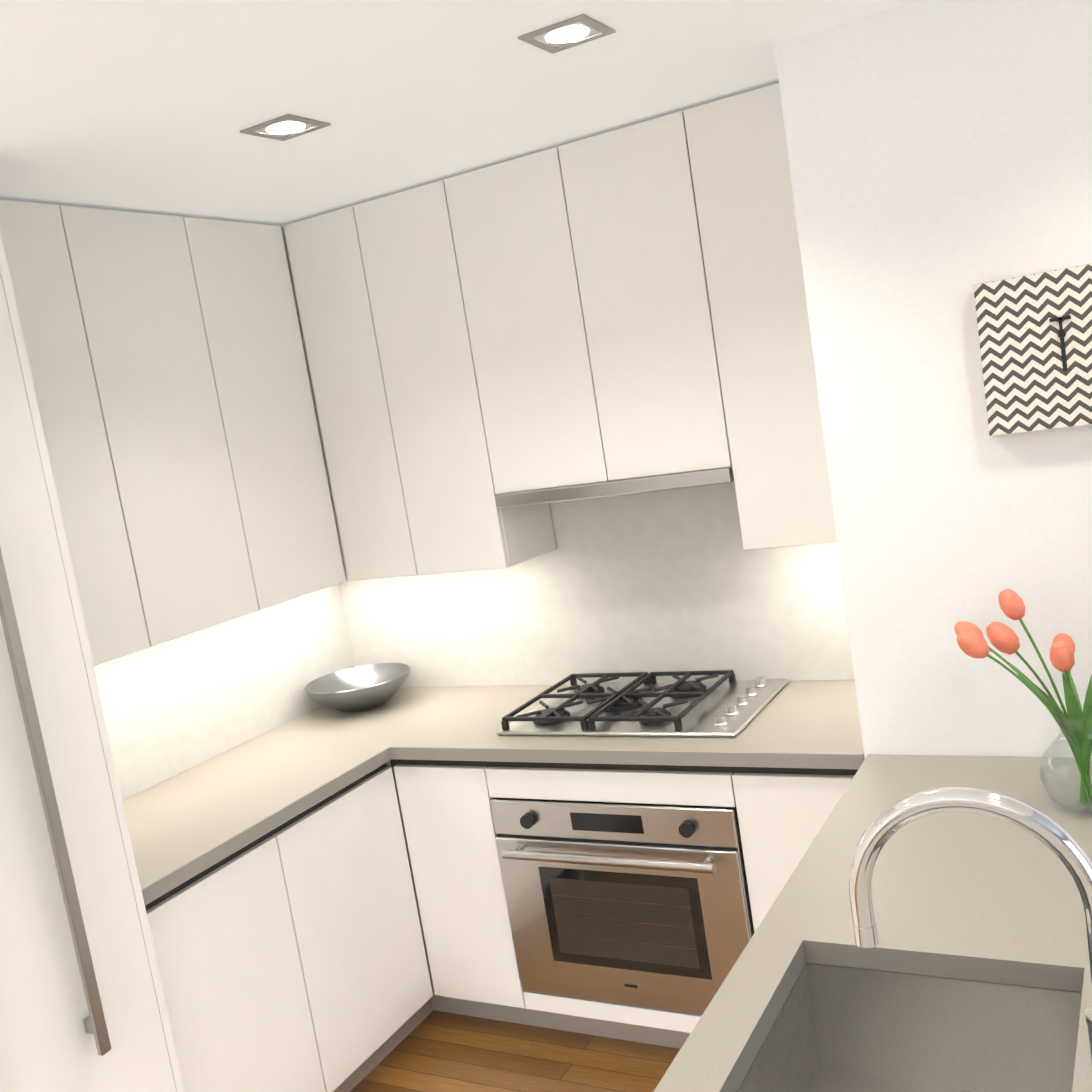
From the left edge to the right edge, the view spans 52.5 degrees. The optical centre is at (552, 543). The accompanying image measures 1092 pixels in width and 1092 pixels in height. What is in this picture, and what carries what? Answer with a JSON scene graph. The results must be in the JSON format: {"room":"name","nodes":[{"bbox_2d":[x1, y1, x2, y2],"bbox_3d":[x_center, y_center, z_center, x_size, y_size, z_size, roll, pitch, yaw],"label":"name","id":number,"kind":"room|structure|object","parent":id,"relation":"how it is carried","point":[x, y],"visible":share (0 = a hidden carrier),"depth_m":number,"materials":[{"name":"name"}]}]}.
{"room":"kitchen","nodes":[
{"label":"kitchen","id":0,"kind":"room"},
{"bbox_2d":[0,0,916,225],"bbox_3d":[-0.884,-1.027,0.658,3.670,0.710,7.200,-5,8,29],"label":"ceiling","id":1,"kind":"structure","parent":0,"point":[150,106],"depth_m":2.33,"materials":[{"name":"paint"}]},
{"bbox_2d":[240,114,330,140],"bbox_3d":[-0.603,-0.938,2.502,0.144,0.004,0.144,-5,8,29],"label":"recessed light","id":2,"kind":"object","parent":1,"relation":"in","point":[285,127],"visible":1,"depth_m":2.50,"materials":[{"name":"grey metal"}]},
{"bbox_2d":[518,14,615,53],"bbox_3d":[0.028,-0.997,2.171,0.144,0.004,0.144,-5,8,29],"label":"recessed light","id":3,"kind":"object","parent":1,"relation":"in","point":[568,33],"visible":1,"depth_m":2.17,"materials":[{"name":"grey metal"}]},
{"bbox_2d":[350,1010,679,1091],"bbox_3d":[1.062,1.691,0.643,6.850,0.060,8.200,-5,8,29],"label":"floor","id":4,"kind":"structure","parent":0,"point":[436,1051],"depth_m":3.25,"materials":[{"name":"brown wood"}]},
{"bbox_2d":[0,231,184,1091],"bbox_3d":[-1.600,0.603,1.967,0.693,2.576,1.500,-5,8,29],"label":"fridge","id":5,"kind":"object","parent":4,"relation":"on","point":[83,1007],"visible":1,"depth_m":2.34,"materials":[{"name":"grey"}]},
{"bbox_2d":[146,912,334,1091],"bbox_3d":[-1.044,1.255,2.945,0.608,0.886,0.468,-5,8,29],"label":"base cabinet","id":6,"kind":"object","parent":4,"relation":"on","point":[242,1006],"depth_m":2.79,"materials":[{"name":"grey wood"}]},
{"bbox_2d":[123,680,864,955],"bbox_3d":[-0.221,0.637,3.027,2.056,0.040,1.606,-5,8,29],"label":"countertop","id":7,"kind":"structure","parent":6,"relation":"on","point":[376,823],"depth_m":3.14,"materials":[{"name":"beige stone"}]},
{"bbox_2d":[305,663,409,711],"bbox_3d":[-0.678,0.524,3.903,0.372,0.108,0.372,-5,8,29],"label":"bowl","id":8,"kind":"object","parent":7,"relation":"on","point":[361,688],"visible":1,"depth_m":3.91,"materials":[{"name":"grey metal"}]},
{"bbox_2d":[497,670,788,736],"bbox_3d":[0.272,0.474,3.328,0.750,0.050,0.500,-5,8,29],"label":"cooktop","id":9,"kind":"object","parent":7,"relation":"in","point":[644,704],"visible":1,"depth_m":3.27,"materials":[{"name":"silver metal"}]},
{"bbox_2d":[303,932,438,1091],"bbox_3d":[-0.814,1.165,3.371,0.608,0.886,0.517,-5,8,29],"label":"base cabinet","id":10,"kind":"object","parent":4,"relation":"on","point":[371,995],"depth_m":3.21,"materials":[{"name":"grey wood"}]},
{"bbox_2d":[427,944,574,1027],"bbox_3d":[-0.146,1.025,3.640,0.357,0.886,0.618,-5,8,29],"label":"base cabinet","id":11,"kind":"object","parent":4,"relation":"on","point":[488,985],"depth_m":3.40,"materials":[{"name":"grey wood"}]},
{"bbox_2d":[490,798,753,1014],"bbox_3d":[0.310,0.969,3.318,0.746,0.600,0.652,-5,8,29],"label":"oven","id":12,"kind":"object","parent":11,"relation":"in","point":[641,905],"visible":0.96,"depth_m":3.07,"materials":[{"name":"silver metal"}]},
{"bbox_2d":[654,754,1091,1091],"bbox_3d":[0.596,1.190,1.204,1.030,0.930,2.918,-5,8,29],"label":"countertop","id":13,"kind":"structure","parent":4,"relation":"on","point":[963,895],"depth_m":1.89,"materials":[{"name":"stone"}]},
{"bbox_2d":[738,963,1081,1091],"bbox_3d":[0.444,0.851,1.429,0.432,0.192,0.776,-5,8,29],"label":"sink","id":14,"kind":"object","parent":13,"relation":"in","point":[840,1029],"visible":0.81,"depth_m":1.77,"materials":[{"name":"metal"}]},
{"bbox_2d":[849,787,1091,1062],"bbox_3d":[0.526,0.493,1.304,0.336,0.430,0.056,-5,8,29],"label":"faucet","id":15,"kind":"object","parent":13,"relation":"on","point":[1053,836],"visible":1,"depth_m":1.28,"materials":[{"name":"silver metal"}]},
{"bbox_2d":[954,588,1091,812],"bbox_3d":[1.016,0.295,2.206,0.419,0.444,0.329,-5,8,29],"label":"vase","id":16,"kind":"object","parent":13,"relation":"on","point":[1074,722],"visible":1,"depth_m":2.17,"materials":[{"name":"clear glass"}]},
{"bbox_2d":[549,503,556,547],"bbox_3d":[0.269,0.050,3.997,2.060,2.580,0.740,-5,8,29],"label":"wall","id":17,"kind":"structure","parent":0,"point":[553,526],"depth_m":3.69,"materials":[{"name":"paint"}]},
{"bbox_2d":[0,199,159,665],"bbox_3d":[-1.411,-0.246,2.803,0.317,1.176,0.428,-5,8,29],"label":"upper cabinet","id":18,"kind":"object","parent":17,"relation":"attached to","point":[39,240],"depth_m":2.84,"materials":[{"name":"paint"}]},
{"bbox_2d":[68,206,267,643],"bbox_3d":[-1.213,-0.323,3.170,0.317,1.176,0.420,-5,8,29],"label":"upper cabinet","id":19,"kind":"object","parent":17,"relation":"attached to","point":[144,280],"depth_m":3.10,"materials":[{"name":"paint"}]},
{"bbox_2d":[94,584,353,800],"bbox_3d":[-1.155,0.468,3.487,0.011,0.468,1.590,-5,8,29],"label":"backsplash","id":20,"kind":"structure","parent":17,"relation":"attached to","point":[171,707],"depth_m":3.59,"materials":[{"name":"paint"}]},
{"bbox_2d":[192,218,347,606],"bbox_3d":[-1.012,-0.402,3.543,0.317,1.176,0.441,-5,8,29],"label":"upper cabinet","id":21,"kind":"object","parent":17,"relation":"attached to","point":[240,419],"depth_m":3.46,"materials":[{"name":"paint"}]},
{"bbox_2d":[284,206,415,580],"bbox_3d":[-0.576,-0.492,3.708,0.285,1.176,0.327,-5,8,29],"label":"upper cabinet","id":22,"kind":"object","parent":17,"relation":"attached to","point":[324,249],"depth_m":3.56,"materials":[{"name":"paint"}]},
{"bbox_2d":[352,179,555,574],"bbox_3d":[-0.304,-0.516,3.556,0.340,1.176,0.327,-5,8,29],"label":"upper cabinet","id":23,"kind":"object","parent":17,"relation":"attached to","point":[408,244],"depth_m":3.41,"materials":[{"name":"paint"}]},
{"bbox_2d":[444,146,611,494],"bbox_3d":[-0.006,-0.657,3.365,0.385,0.946,0.327,-5,8,29],"label":"upper cabinet","id":24,"kind":"object","parent":17,"relation":"attached to","point":[512,224],"depth_m":3.22,"materials":[{"name":"paint"}]},
{"bbox_2d":[495,467,733,507],"bbox_3d":[0.229,-0.183,3.326,0.752,0.045,0.332,-5,8,29],"label":"hood insert","id":25,"kind":"object","parent":24,"relation":"attached to","point":[643,484],"visible":0.65,"depth_m":3.16,"materials":[{"name":"silver metal"}]},
{"bbox_2d":[338,481,854,687],"bbox_3d":[0.088,0.094,3.669,2.058,0.770,0.012,-5,8,29],"label":"backsplash","id":26,"kind":"structure","parent":17,"relation":"attached to","point":[680,579],"depth_m":3.59,"materials":[{"name":"paint"}]},
{"bbox_2d":[560,110,735,480],"bbox_3d":[0.324,-0.686,3.180,0.375,0.946,0.327,-5,8,29],"label":"upper cabinet","id":27,"kind":"object","parent":17,"relation":"attached to","point":[634,208],"depth_m":3.03,"materials":[{"name":"paint"}]},
{"bbox_2d":[684,83,836,549],"bbox_3d":[0.652,-0.601,3.021,0.338,1.176,0.327,-5,8,29],"label":"upper cabinet","id":28,"kind":"object","parent":17,"relation":"attached to","point":[740,159],"depth_m":2.89,"materials":[{"name":"paint"}]},
{"bbox_2d":[774,0,1091,757],"bbox_3d":[1.455,-0.011,2.973,1.010,2.580,1.380,-5,8,29],"label":"wall","id":29,"kind":"structure","parent":0,"point":[940,157],"depth_m":2.42,"materials":[{"name":"paint"}]},
{"bbox_2d":[973,263,1091,435],"bbox_3d":[1.053,-0.401,2.282,0.317,0.320,0.048,-5,8,29],"label":"wall art","id":30,"kind":"object","parent":29,"relation":"attached to","point":[1035,335],"visible":0.98,"depth_m":2.29,"materials":[{"name":"beige"}]}
]}

